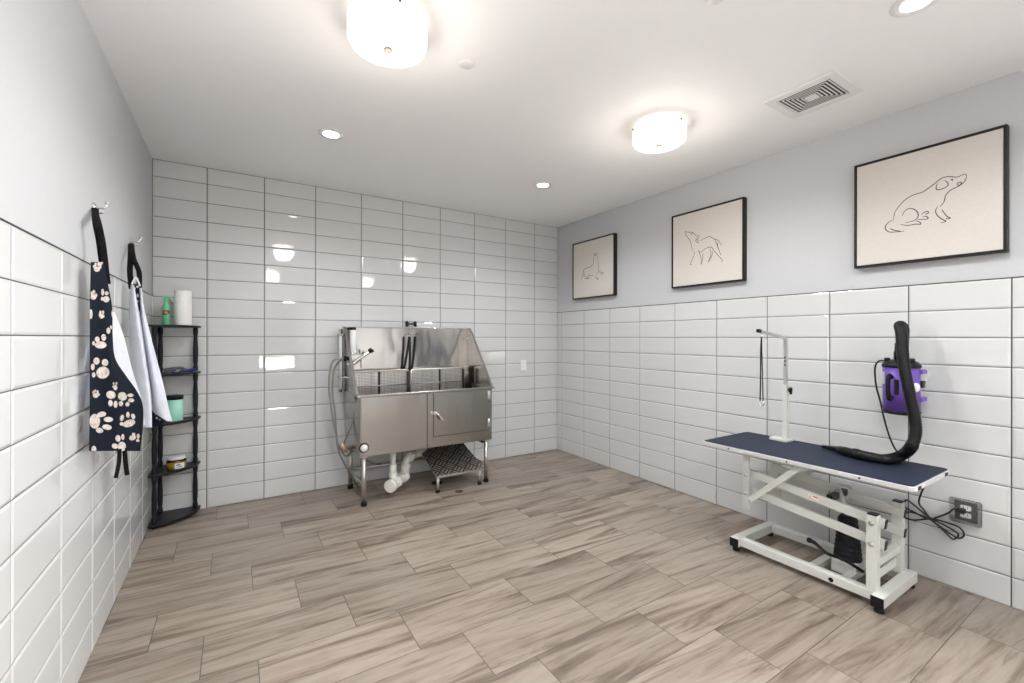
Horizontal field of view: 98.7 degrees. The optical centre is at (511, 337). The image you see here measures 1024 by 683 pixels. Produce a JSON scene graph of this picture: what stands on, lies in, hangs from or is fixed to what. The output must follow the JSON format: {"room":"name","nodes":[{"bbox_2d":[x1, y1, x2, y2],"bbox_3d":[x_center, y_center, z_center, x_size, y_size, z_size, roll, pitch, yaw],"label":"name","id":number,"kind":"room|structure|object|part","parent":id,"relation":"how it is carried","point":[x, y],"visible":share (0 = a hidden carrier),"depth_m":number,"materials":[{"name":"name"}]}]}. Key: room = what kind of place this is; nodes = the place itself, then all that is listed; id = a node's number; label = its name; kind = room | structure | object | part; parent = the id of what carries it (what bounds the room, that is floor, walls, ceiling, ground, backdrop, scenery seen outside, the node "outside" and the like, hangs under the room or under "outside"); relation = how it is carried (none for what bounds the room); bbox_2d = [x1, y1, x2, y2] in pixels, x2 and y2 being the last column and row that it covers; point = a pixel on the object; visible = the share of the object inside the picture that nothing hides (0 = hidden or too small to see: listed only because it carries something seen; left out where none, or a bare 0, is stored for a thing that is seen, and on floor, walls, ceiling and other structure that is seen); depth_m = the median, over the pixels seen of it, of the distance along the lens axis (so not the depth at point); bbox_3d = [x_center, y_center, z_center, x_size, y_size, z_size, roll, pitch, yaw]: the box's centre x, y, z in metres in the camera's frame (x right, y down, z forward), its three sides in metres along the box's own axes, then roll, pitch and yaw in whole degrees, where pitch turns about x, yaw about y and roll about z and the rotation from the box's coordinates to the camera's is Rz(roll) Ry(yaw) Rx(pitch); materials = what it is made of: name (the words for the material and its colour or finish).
{"room":"dog grooming room","nodes":[
{"label":"dog grooming room","id":0,"kind":"room"},
{"bbox_2d":[0,0,151,294],"bbox_3d":[-1.193,0.004,0.761,0.138,2.742,6.060,0,0,-32],"label":"wall","id":1,"kind":"structure","parent":0,"point":[71,140],"depth_m":1.65,"materials":[{"name":"grey paint"}]},
{"bbox_2d":[0,217,153,682],"bbox_3d":[-1.169,0.528,0.861,0.012,1.693,5.903,0,0,-32],"label":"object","id":2,"kind":"structure","parent":1,"relation":"attached to","point":[72,532],"depth_m":1.50,"materials":[{"name":"grey tile"}]},
{"bbox_2d":[91,201,108,213],"bbox_3d":[-1.838,-0.583,1.967,0.056,0.062,0.038,0,0,-32],"label":"coat hook","id":3,"kind":"object","parent":1,"relation":"attached to","point":[93,205],"visible":0.77,"depth_m":1.97,"materials":[{"name":"silver metal"}]},
{"bbox_2d":[89,208,144,477],"bbox_3d":[-1.773,0.021,1.933,0.145,1.184,0.463,0,0,-25],"label":"apron","id":4,"kind":"object","parent":3,"relation":"hanging from","point":[116,420],"visible":1,"depth_m":1.86,"materials":[{"name":"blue fabric"}]},
{"bbox_2d":[130,237,141,245],"bbox_3d":[-2.287,-0.587,2.679,0.056,0.062,0.038,0,0,-32],"label":"coat hook","id":5,"kind":"object","parent":1,"relation":"attached to","point":[140,238],"visible":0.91,"depth_m":2.68,"materials":[{"name":"silver metal"}]},
{"bbox_2d":[127,243,171,427],"bbox_3d":[-2.123,-0.031,2.499,0.398,1.068,0.136,0,0,24],"label":"apron","id":6,"kind":"object","parent":5,"relation":"hanging from","point":[143,360],"visible":0.98,"depth_m":2.44,"materials":[{"name":"white fabric"}]},
{"bbox_2d":[152,158,557,510],"bbox_3d":[-1.131,0.004,4.462,4.191,2.742,0.150,0,0,-32],"label":"wall","id":7,"kind":"structure","parent":0,"point":[273,270],"depth_m":3.93,"materials":[{"name":"grey tile"}]},
{"bbox_2d":[521,360,525,369],"bbox_3d":[0.135,0.320,5.167,0.078,0.118,0.008,0,0,-32],"label":"wall outlet","id":8,"kind":"object","parent":7,"relation":"attached to","point":[523,362],"visible":1,"depth_m":5.16,"materials":[{"name":"white plastic"}]},
{"bbox_2d":[78,449,1023,682],"bbox_3d":[0.480,1.428,1.902,4.191,0.100,6.203,0,0,-32],"label":"floor","id":9,"kind":"structure","parent":0,"point":[560,566],"depth_m":2.28,"materials":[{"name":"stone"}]},
{"bbox_2d":[148,324,200,529],"bbox_3d":[-2.531,0.639,3.314,0.292,1.467,0.292,0,0,-32],"label":"corner shelf","id":10,"kind":"object","parent":9,"relation":"on","point":[160,517],"visible":0.85,"depth_m":3.33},
{"bbox_3d":[-2.568,0.644,3.159,0.034,1.456,0.034,0,0,-32],"label":"post","id":11,"kind":"part","parent":10,"relation":"part of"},
{"bbox_3d":[-2.676,0.644,3.347,0.034,1.456,0.034,0,0,-32],"label":"post","id":12,"kind":"part","parent":10,"relation":"part of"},
{"bbox_2d":[162,296,172,324],"bbox_3d":[-2.568,-0.202,3.277,0.050,0.213,0.063,0,0,42],"label":"spray bottle","id":13,"kind":"object","parent":10,"relation":"on","point":[165,308],"visible":0.94,"depth_m":3.26,"materials":[{"name":"green plastic"}]},
{"bbox_2d":[166,392,183,421],"bbox_3d":[-2.537,0.515,3.307,0.110,0.211,0.110,0,0,-32],"label":"tin","id":14,"kind":"object","parent":10,"relation":"on","point":[175,401],"visible":0.94,"depth_m":3.27,"materials":[{"name":"teal"}]},
{"bbox_3d":[-2.537,0.446,3.307,0.110,0.030,0.110,0,0,-32],"label":"lid","id":15,"kind":"part","parent":14,"relation":"part of","materials":[{"name":"black plastic"}]},
{"bbox_2d":[163,367,186,371],"bbox_3d":[-2.536,0.240,3.323,0.154,0.043,0.045,0,0,-40],"label":"brush","id":16,"kind":"object","parent":10,"relation":"on","point":[169,369],"visible":0.8,"depth_m":3.29,"materials":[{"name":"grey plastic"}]},
{"bbox_2d":[166,455,186,469],"bbox_3d":[-2.515,0.934,3.297,0.123,0.090,0.125,0,0,-32],"label":"jar","id":17,"kind":"object","parent":10,"relation":"on","point":[176,462],"visible":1,"depth_m":3.26,"materials":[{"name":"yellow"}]},
{"bbox_3d":[-2.515,0.898,3.297,0.108,0.018,0.108,0,0,-32],"label":"clear lid","id":18,"kind":"part","parent":17,"relation":"part of","materials":[{"name":"grey plastic"}]},
{"bbox_2d":[174,290,191,324],"bbox_3d":[-2.499,-0.226,3.342,0.110,0.262,0.110,0,0,-32],"label":"paper towel roll","id":19,"kind":"object","parent":10,"relation":"on","point":[182,299],"visible":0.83,"depth_m":3.30,"materials":[{"name":"white paper"}]},
{"bbox_2d":[172,368,197,372],"bbox_3d":[-2.473,0.248,3.332,0.034,0.028,0.172,0,0,25],"label":"comb","id":20,"kind":"object","parent":10,"relation":"on","point":[190,369],"visible":1,"depth_m":3.33,"materials":[{"name":"blue plastic"}]},
{"bbox_3d":[-2.461,0.248,3.351,0.031,0.027,0.126,0,0,22],"label":"handle","id":21,"kind":"part","parent":20,"relation":"part of","materials":[{"name":"blue plastic"}]},
{"bbox_3d":[-2.496,0.645,3.469,0.034,1.456,0.034,0,0,-32],"label":"post","id":22,"kind":"part","parent":10,"relation":"part of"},
{"bbox_2d":[328,326,493,506],"bbox_3d":[-0.919,0.660,4.050,1.424,1.521,0.640,0,0,-32],"label":"tub","id":23,"kind":"object","parent":9,"relation":"on","point":[435,424],"depth_m":4.05,"materials":[{"name":"metal"}]},
{"bbox_3d":[-1.478,1.154,4.023,0.038,0.380,0.038,0,0,-32],"label":"leg","id":24,"kind":"part","parent":23,"relation":"part of","materials":[{"name":"silver metal"}]},
{"bbox_2d":[350,327,363,353],"bbox_3d":[-1.428,0.027,4.030,0.134,0.248,0.109,0,0,-32],"label":"soap dispenser","id":25,"kind":"object","parent":23,"relation":"attached to","point":[352,329],"visible":0.85,"depth_m":3.97,"materials":[{"name":"white plastic"}]},
{"bbox_2d":[350,330,355,352],"bbox_3d":[-1.445,0.035,3.995,0.056,0.206,0.056,0,0,-32],"label":"bottle","id":26,"kind":"object","parent":25,"relation":"on","point":[352,332],"depth_m":3.97,"materials":[{"name":"white plastic"}]},
{"bbox_3d":[-1.326,0.175,3.814,0.202,0.146,0.055,0,0,-17],"label":"spray handle","id":27,"kind":"part","parent":23,"relation":"part of","materials":[{"name":"silver metal"}]},
{"bbox_3d":[-1.212,1.155,3.600,0.038,0.380,0.038,0,0,-32],"label":"leg","id":28,"kind":"part","parent":23,"relation":"part of","materials":[{"name":"silver metal"}]},
{"bbox_3d":[-1.343,0.486,4.031,0.233,0.334,0.003,0,0,-32],"label":"perforated panel","id":29,"kind":"part","parent":23,"relation":"part of","materials":[{"name":"metal"}]},
{"bbox_3d":[-1.221,0.478,4.100,0.555,0.359,0.040,0,0,-32],"label":"tub grate","id":30,"kind":"part","parent":23,"relation":"part of","materials":[{"name":"silver metal"}]},
{"bbox_3d":[-1.119,0.486,4.172,0.265,0.334,0.003,0,0,-32],"label":"perforated panel","id":31,"kind":"part","parent":23,"relation":"part of","materials":[{"name":"metal"}]},
{"bbox_3d":[-0.981,0.725,3.700,0.558,0.481,0.006,0,0,-32],"label":"panel","id":32,"kind":"part","parent":23,"relation":"part of","materials":[{"name":"metal"}]},
{"bbox_2d":[405,321,416,334],"bbox_3d":[-0.999,-0.098,4.358,0.118,0.136,0.031,0,0,-32],"label":"hook","id":33,"kind":"object","parent":23,"relation":"attached to","point":[407,323],"visible":1,"depth_m":4.35,"materials":[{"name":"silver metal"}]},
{"bbox_2d":[403,334,410,368],"bbox_3d":[-1.020,0.142,4.282,0.078,0.367,0.060,0,0,36],"label":"grooming tether","id":34,"kind":"object","parent":33,"relation":"hanging from","point":[409,337],"visible":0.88,"depth_m":4.27,"materials":[{"name":"black rubber"}]},
{"bbox_2d":[410,334,415,369],"bbox_3d":[-0.972,0.143,4.317,0.035,0.370,0.081,0,0,-39],"label":"grooming tether","id":35,"kind":"object","parent":33,"relation":"hanging from","point":[414,342],"visible":0.93,"depth_m":4.31,"materials":[{"name":"black rubber"}]},
{"bbox_3d":[-0.851,0.486,4.341,0.278,0.334,0.003,0,0,-32],"label":"perforated panel","id":36,"kind":"part","parent":23,"relation":"part of","materials":[{"name":"metal"}]},
{"bbox_3d":[-0.736,0.479,4.406,0.584,0.359,0.040,0,0,-32],"label":"tub grate","id":37,"kind":"part","parent":23,"relation":"part of","materials":[{"name":"silver metal"}]},
{"bbox_3d":[-0.660,0.690,3.870,0.125,0.098,0.042,0,0,-6],"label":"handle","id":38,"kind":"part","parent":23,"relation":"part of","materials":[{"name":"silver metal"}]},
{"bbox_3d":[-0.660,1.293,3.912,0.031,0.125,0.031,0,0,-32],"label":"step leg","id":39,"kind":"part","parent":23,"relation":"part of","materials":[{"name":"silver metal"}]},
{"bbox_3d":[-0.587,1.159,4.204,0.475,0.169,0.468,0,0,-32],"label":"step frame","id":40,"kind":"part","parent":23,"relation":"part of","materials":[{"name":"silver metal"}]},
{"bbox_3d":[-0.615,0.487,4.490,0.249,0.334,0.003,0,0,-32],"label":"perforated panel","id":41,"kind":"part","parent":23,"relation":"part of","materials":[{"name":"metal"}]},
{"bbox_3d":[-0.588,1.149,4.206,0.475,0.162,0.460,0,0,-32],"label":"step plate","id":42,"kind":"part","parent":23,"relation":"part of","materials":[{"name":"silver metal"}]},
{"bbox_3d":[-0.477,0.724,4.020,0.644,0.465,0.003,0,0,-32],"label":"backing plate","id":43,"kind":"part","parent":23,"relation":"part of","materials":[{"name":"grey metal"}]},
{"bbox_3d":[-0.458,0.680,4.026,0.547,0.381,0.012,0,0,-32],"label":"door","id":44,"kind":"part","parent":23,"relation":"part of","materials":[{"name":"metal"}]},
{"bbox_3d":[-0.305,1.294,4.136,0.031,0.125,0.031,0,0,-32],"label":"step leg","id":45,"kind":"part","parent":23,"relation":"part of","materials":[{"name":"silver metal"}]},
{"bbox_3d":[-0.249,1.157,4.207,0.038,0.380,0.038,0,0,-32],"label":"leg","id":46,"kind":"part","parent":23,"relation":"part of","materials":[{"name":"silver metal"}]},
{"bbox_2d":[703,329,965,613],"bbox_3d":[1.878,0.661,2.690,0.672,1.438,1.143,0,0,-32],"label":"table","id":47,"kind":"object","parent":9,"relation":"on","point":[845,556],"visible":1,"depth_m":2.49,"materials":[{"name":"metal"}]},
{"bbox_2d":[758,333,764,405],"bbox_3d":[1.633,0.207,2.878,0.016,0.479,0.044,0,0,-32],"label":"loop","id":48,"kind":"object","parent":47,"relation":"hanging from","point":[761,354],"visible":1,"depth_m":2.88,"materials":[{"name":"black fabric"}]},
{"bbox_3d":[1.738,-0.020,2.929,0.269,0.062,0.016,0,0,-26],"label":"arm","id":49,"kind":"part","parent":47,"relation":"part of","materials":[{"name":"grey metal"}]},
{"bbox_3d":[1.727,0.915,2.557,0.022,0.129,0.715,0,0,-32],"label":"lift arm","id":50,"kind":"part","parent":47,"relation":"part of"},
{"bbox_3d":[1.727,1.026,2.557,0.022,0.121,0.715,0,0,-32],"label":"lift arm","id":51,"kind":"part","parent":47,"relation":"part of"},
{"bbox_3d":[1.827,1.323,2.648,0.480,0.055,0.807,0,0,-32],"label":"frame","id":52,"kind":"part","parent":47,"relation":"part of","materials":[{"name":"white metal"}]},
{"bbox_3d":[1.954,0.916,2.700,0.022,0.129,0.715,0,0,-32],"label":"lift arm","id":53,"kind":"part","parent":47,"relation":"part of"},
{"bbox_3d":[1.954,1.027,2.700,0.022,0.121,0.715,0,0,-32],"label":"lift arm","id":54,"kind":"part","parent":47,"relation":"part of"},
{"bbox_3d":[2.007,1.243,2.363,0.292,0.045,0.004,0,0,-32],"label":"plate","id":55,"kind":"part","parent":47,"relation":"part of","materials":[{"name":"white metal"}]},
{"bbox_3d":[2.306,0.918,2.438,0.193,0.378,0.259,0,0,-32],"label":"power cord","id":56,"kind":"part","parent":47,"relation":"part of","materials":[{"name":"black plastic"}]},
{"bbox_2d":[79,0,1023,227],"bbox_3d":[0.485,-1.414,1.902,4.191,0.100,6.203,0,0,-32],"label":"ceiling","id":57,"kind":"structure","parent":0,"point":[555,92],"depth_m":2.37,"materials":[{"name":"white paint"}]},
{"bbox_2d":[318,128,343,139],"bbox_3d":[-1.214,-1.364,2.951,0.166,0.008,0.166,0,0,-32],"label":"recessed light","id":58,"kind":"object","parent":57,"relation":"in","point":[332,134],"visible":1,"depth_m":2.94,"materials":[{"name":"white plastic"}]},
{"bbox_2d":[347,0,426,67],"bbox_3d":[-0.530,-1.297,1.885,0.330,0.139,0.338,0,0,-32],"label":"ceiling lamp","id":59,"kind":"object","parent":57,"relation":"attached to","point":[386,33],"visible":1,"depth_m":1.81,"materials":[{"name":"white glass"}]},
{"bbox_2d":[459,59,474,69],"bbox_3d":[-0.225,-1.362,2.194,0.080,0.008,0.080,0,0,-32],"label":"ceiling sensor","id":60,"kind":"object","parent":57,"relation":"attached to","point":[467,64],"visible":1,"depth_m":2.19,"materials":[{"name":"white plastic"}]},
{"bbox_2d":[534,182,551,188],"bbox_3d":[0.277,-1.361,3.929,0.166,0.008,0.166,0,0,-32],"label":"recessed light","id":61,"kind":"object","parent":57,"relation":"in","point":[542,185],"visible":1,"depth_m":3.92,"materials":[{"name":"white plastic"}]},
{"bbox_2d":[632,115,686,153],"bbox_3d":[0.946,-1.294,2.821,0.330,0.139,0.338,0,0,-32],"label":"ceiling lamp","id":62,"kind":"object","parent":57,"relation":"attached to","point":[663,133],"visible":1,"depth_m":2.73,"materials":[{"name":"white glass"}]},
{"bbox_2d":[705,0,723,4],"bbox_3d":[0.816,-1.360,1.760,0.080,0.008,0.080,0,0,-32],"label":"ceiling sensor","id":63,"kind":"object","parent":57,"relation":"attached to","point":[709,2],"visible":1,"depth_m":1.78,"materials":[{"name":"white plastic"}]},
{"bbox_2d":[763,70,862,118],"bbox_3d":[1.689,-1.355,2.477,0.344,0.013,0.360,0,0,-32],"label":"ceiling vent","id":64,"kind":"object","parent":57,"relation":"in","point":[832,87],"visible":1,"depth_m":2.46,"materials":[{"name":"white plastic"}]},
{"bbox_2d":[889,0,938,16],"bbox_3d":[1.639,-1.359,1.784,0.166,0.008,0.166,0,0,-32],"label":"recessed light","id":65,"kind":"object","parent":57,"relation":"in","point":[900,8],"visible":1,"depth_m":1.80,"materials":[{"name":"white plastic"}]},
{"bbox_2d":[557,69,1023,311],"bbox_3d":[2.235,0.010,2.923,0.138,2.742,6.060,0,0,-32],"label":"wall","id":66,"kind":"structure","parent":0,"point":[800,199],"depth_m":3.06,"materials":[{"name":"grey paint"}]},
{"bbox_2d":[572,233,616,299],"bbox_3d":[0.902,-0.767,4.863,0.048,0.648,0.664,0,0,-32],"label":"framed picture","id":67,"kind":"object","parent":66,"relation":"attached to","point":[594,272],"visible":1,"depth_m":4.81,"materials":[{"name":"black"}]},
{"bbox_2d":[671,197,746,288],"bbox_3d":[1.636,-0.769,3.700,0.048,0.650,0.664,0,0,-32],"label":"framed picture","id":68,"kind":"object","parent":66,"relation":"attached to","point":[709,244],"visible":1,"depth_m":3.64,"materials":[{"name":"black"}]},
{"bbox_2d":[557,276,1023,610],"bbox_3d":[1.627,0.533,3.744,0.012,1.693,4.008,0,0,-32],"label":"tile wainscoting","id":69,"kind":"structure","parent":66,"relation":"attached to","point":[641,390],"depth_m":2.95,"materials":[{"name":"grey tile"}]},
{"bbox_2d":[839,483,851,503],"bbox_3d":[2.170,1.011,2.864,0.008,0.118,0.075,0,0,-32],"label":"wall outlet","id":70,"kind":"object","parent":66,"relation":"attached to","point":[848,500],"visible":0.36,"depth_m":2.85,"materials":[{"name":"grey metal"}]},
{"bbox_2d":[821,321,926,464],"bbox_3d":[2.129,0.333,2.586,0.371,0.862,0.502,0,0,-32],"label":"dryer","id":71,"kind":"object","parent":66,"relation":"attached to","point":[902,384],"visible":1,"depth_m":2.44,"materials":[{"name":"purple paint"}]},
{"bbox_3d":[2.139,0.281,2.491,0.056,0.156,0.021,0,0,-22],"label":"carry handle","id":72,"kind":"part","parent":71,"relation":"part of","materials":[{"name":"black plastic"}]},
{"bbox_3d":[2.218,0.446,2.564,0.102,0.636,0.178,0,0,-32],"label":"power cord","id":73,"kind":"part","parent":71,"relation":"part of","materials":[{"name":"black plastic"}]},
{"bbox_2d":[893,343,896,358],"bbox_3d":[2.233,0.081,2.523,0.068,0.100,0.068,0,0,-32],"label":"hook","id":74,"kind":"object","parent":71,"relation":"attached to","point":[894,353],"depth_m":2.53,"materials":[{"name":"plastic"}]},
{"bbox_3d":[2.164,0.278,2.474,0.006,0.085,0.020,0,0,-35],"label":"switch panel","id":75,"kind":"part","parent":71,"relation":"part of","materials":[{"name":"black plastic"}]},
{"bbox_2d":[854,124,1008,268],"bbox_3d":[2.371,-0.767,2.534,0.048,0.651,0.656,0,0,-32],"label":"framed picture","id":76,"kind":"object","parent":66,"relation":"attached to","point":[949,199],"visible":1,"depth_m":2.48,"materials":[{"name":"black"}]},
{"bbox_2d":[949,497,981,527],"bbox_3d":[2.448,0.945,2.380,0.056,0.134,0.126,0,0,-32],"label":"outlet box","id":77,"kind":"object","parent":66,"relation":"attached to","point":[970,515],"visible":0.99,"depth_m":2.38,"materials":[{"name":"grey"}]},
{"bbox_2d":[960,505,970,511],"bbox_3d":[2.466,0.925,2.390,0.002,0.027,0.042,0,0,-32],"label":"socket","id":78,"kind":"object","parent":77,"relation":"attached to","point":[968,507],"depth_m":2.39,"materials":[{"name":"white plastic"}]},
{"bbox_2d":[960,513,970,518],"bbox_3d":[2.465,0.965,2.390,0.002,0.027,0.042,0,0,-32],"label":"socket","id":79,"kind":"object","parent":77,"relation":"attached to","point":[967,515],"depth_m":2.39,"materials":[{"name":"white plastic"}]},
{"bbox_3d":[2.469,0.946,2.393,0.006,0.105,0.088,0,0,-32],"label":"plate","id":80,"kind":"part","parent":77,"relation":"part of","materials":[{"name":"grey"}]}
]}

